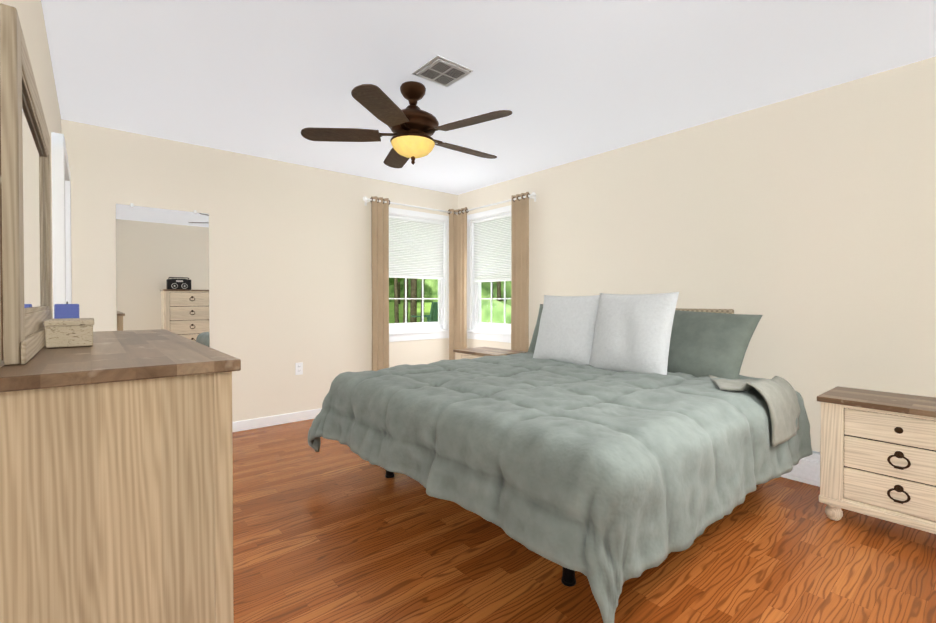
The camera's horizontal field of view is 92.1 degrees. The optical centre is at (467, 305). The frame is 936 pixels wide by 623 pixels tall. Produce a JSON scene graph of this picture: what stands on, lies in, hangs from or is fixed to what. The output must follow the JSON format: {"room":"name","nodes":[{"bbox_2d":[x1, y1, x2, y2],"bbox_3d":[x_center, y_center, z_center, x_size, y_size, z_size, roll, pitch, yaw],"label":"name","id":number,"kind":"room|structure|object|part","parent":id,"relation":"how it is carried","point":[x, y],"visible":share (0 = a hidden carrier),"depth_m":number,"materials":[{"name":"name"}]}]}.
{"room":"bedroom","nodes":[
{"label":"bedroom","id":0,"kind":"room"},
{"bbox_2d":[0,0,60,367],"bbox_3d":[-1.429,-0.088,1.350,0.150,2.440,5.060,-1,1,-40],"label":"wall","id":1,"kind":"structure","parent":0,"point":[31,19],"depth_m":1.92,"materials":[{"name":"paint"}]},
{"bbox_2d":[51,132,71,318],"bbox_3d":[-2.473,0.096,2.786,0.080,2.040,0.950,-1,1,-40],"label":"door frame","id":2,"kind":"structure","parent":1,"relation":"attached to","point":[61,226],"depth_m":2.41,"materials":[{"name":"white wood"}]},
{"bbox_2d":[61,119,457,421],"bbox_3d":[-1.559,-0.124,4.436,3.900,2.440,0.150,-1,1,-40],"label":"wall","id":3,"kind":"structure","parent":0,"point":[290,278],"depth_m":4.08,"materials":[{"name":"paint"}]},
{"bbox_2d":[115,203,209,346],"bbox_3d":[-2.420,-0.044,3.611,0.620,1.490,0.010,-1,1,-40],"label":"wall mirror","id":4,"kind":"object","parent":3,"relation":"attached to","point":[162,268],"visible":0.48,"depth_m":3.60,"materials":[{"name":"clear glass"}]},
{"bbox_2d":[232,408,321,431],"bbox_3d":[-1.507,1.052,4.387,3.600,0.090,0.013,-1,1,-40],"label":"baseboard","id":5,"kind":"structure","parent":3,"relation":"attached to","point":[249,424],"depth_m":4.15,"materials":[{"name":"white wood"}]},
{"bbox_2d":[295,362,302,374],"bbox_3d":[-1.607,0.598,4.300,0.070,0.116,0.009,-1,1,-40],"label":"electrical outlet","id":6,"kind":"object","parent":3,"relation":"attached to","point":[298,368],"visible":1,"depth_m":4.30,"materials":[{"name":"white plastic"}]},
{"bbox_2d":[389,207,448,341],"bbox_3d":[-0.610,-0.342,5.200,0.964,1.465,0.186,-1,1,-40],"label":"window","id":7,"kind":"structure","parent":3,"relation":"in","point":[418,247],"depth_m":5.21,"materials":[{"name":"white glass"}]},
{"bbox_2d":[363,192,535,370],"bbox_3d":[-0.201,-0.036,4.605,1.299,2.210,1.329,-1,1,-40],"label":"curtain","id":8,"kind":"object","parent":3,"relation":"attached to","point":[458,273],"visible":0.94,"depth_m":4.76,"materials":[{"name":"brown fabric"}]},
{"bbox_2d":[41,0,935,194],"bbox_3d":[0.012,-1.372,2.535,3.900,0.100,5.060,-1,1,-40],"label":"ceiling","id":9,"kind":"structure","parent":0,"point":[565,81],"depth_m":2.49,"materials":[{"name":"paint"}]},
{"bbox_2d":[301,81,511,167],"bbox_3d":[-0.289,-1.089,2.766,1.221,0.470,1.272,-1,1,-40],"label":"ceiling fan","id":10,"kind":"object","parent":9,"relation":"hanging from","point":[413,126],"visible":1,"depth_m":2.65,"materials":[{"name":"brown wood"}]},
{"bbox_3d":[-0.333,-0.947,2.735,0.266,0.090,0.266,-1,1,-40],"label":"lamp shade","id":11,"kind":"part","parent":10,"relation":"part of","materials":[{"name":"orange glass"}]},
{"bbox_2d":[412,55,473,86],"bbox_3d":[-0.143,-1.316,2.550,0.250,0.012,0.250,-1,1,-40],"label":"ceiling vent","id":12,"kind":"object","parent":9,"relation":"in","point":[440,70],"visible":1,"depth_m":2.52,"materials":[{"name":"white metal"}]},
{"bbox_2d":[232,419,935,622],"bbox_3d":[0.012,1.168,2.564,3.900,0.100,5.060,-1,1,-40],"label":"floor","id":13,"kind":"structure","parent":0,"point":[333,531],"depth_m":1.98,"materials":[{"name":"laminate"}]},
{"bbox_2d":[0,3,240,622],"bbox_3d":[-1.158,0.245,1.489,0.417,1.770,1.452,-1,1,-40],"label":"dresser","id":14,"kind":"object","parent":13,"relation":"on","point":[116,476],"visible":0.98,"depth_m":0.95,"materials":[{"name":"beige wood"}]},
{"bbox_2d":[0,3,51,364],"bbox_3d":[-1.288,-0.258,1.343,0.039,0.759,1.018,-1,1,-40],"label":"mirror","id":15,"kind":"object","parent":14,"relation":"on","point":[25,151],"depth_m":1.00,"materials":[{"name":"beige glass"}]},
{"bbox_2d":[44,318,93,347],"bbox_3d":[-1.231,0.081,1.400,0.111,0.078,0.206,-1,1,-40],"label":"decorative box","id":16,"kind":"object","parent":14,"relation":"on","point":[69,332],"visible":0.98,"depth_m":1.32,"materials":[{"name":"beige wood"}]},
{"bbox_2d":[54,302,79,318],"bbox_3d":[-1.443,0.051,1.626,0.066,0.133,0.066,-1,1,-40],"label":"candle","id":17,"kind":"object","parent":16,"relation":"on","point":[66,310],"visible":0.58,"depth_m":1.60,"materials":[{"name":"blue wax"}]},
{"bbox_2d":[453,347,525,359],"bbox_3d":[0.214,0.773,4.550,0.443,0.645,0.632,-1,1,-40],"label":"nightstand","id":18,"kind":"object","parent":13,"relation":"on","point":[472,353],"visible":0.02,"depth_m":4.50,"materials":[{"name":"beige wood"}]},
{"bbox_2d":[308,292,811,622],"bbox_3d":[0.510,0.511,2.867,2.293,1.206,2.336,-1,1,-40],"label":"bed","id":19,"kind":"object","parent":13,"relation":"on","point":[608,445],"visible":1,"depth_m":2.07,"materials":[{"name":"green fabric"}]},
{"bbox_3d":[1.322,0.561,3.648,0.046,1.090,1.500,-1,1,-40],"label":"headboard","id":20,"kind":"part","parent":19,"relation":"part of","materials":[{"name":"beige wood"}]},
{"bbox_2d":[817,386,935,533],"bbox_3d":[2.201,0.799,2.275,0.443,0.645,0.632,-1,1,-40],"label":"nightstand","id":21,"kind":"object","parent":13,"relation":"on","point":[877,454],"visible":1,"depth_m":2.22,"materials":[{"name":"beige wood"}]},
{"bbox_2d":[458,56,935,451],"bbox_3d":[1.453,-0.116,3.749,0.150,2.440,5.060,-1,1,-40],"label":"wall","id":22,"kind":"structure","parent":0,"point":[804,225],"depth_m":2.90,"materials":[{"name":"paint"}]},
{"bbox_2d":[467,205,510,342],"bbox_3d":[0.326,-0.341,5.072,0.186,1.465,0.924,-1,1,-40],"label":"window","id":23,"kind":"structure","parent":22,"relation":"in","point":[489,248],"depth_m":5.14,"materials":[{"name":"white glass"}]},
{"bbox_2d":[781,451,819,486],"bbox_3d":[1.677,0.994,3.324,0.066,0.210,3.000,-1,1,-40],"label":"baseboard heater","id":24,"kind":"object","parent":22,"relation":"attached to","point":[806,469],"depth_m":2.78,"materials":[{"name":"white metal"}]},
{"label":"outside","id":25,"kind":"structure","parent":0,"visible":0},
{"bbox_2d":[389,301,503,322],"bbox_3d":[-0.661,0.064,31.813,120.000,5.250,130.000,-1,1,-40],"label":"ground","id":26,"kind":"structure","parent":25,"point":[427,307],"depth_m":25.79,"materials":[{"name":"green plant"}]},
{"bbox_2d":[411,302,437,321],"bbox_3d":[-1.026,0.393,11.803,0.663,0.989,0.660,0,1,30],"label":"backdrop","id":27,"kind":"object","parent":26,"relation":"on","point":[432,316],"depth_m":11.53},
{"bbox_2d":[389,278,510,323],"bbox_3d":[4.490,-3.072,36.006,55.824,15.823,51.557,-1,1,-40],"label":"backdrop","id":28,"kind":"object","parent":26,"relation":"on","point":[397,288],"depth_m":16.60,"materials":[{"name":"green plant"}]}
]}

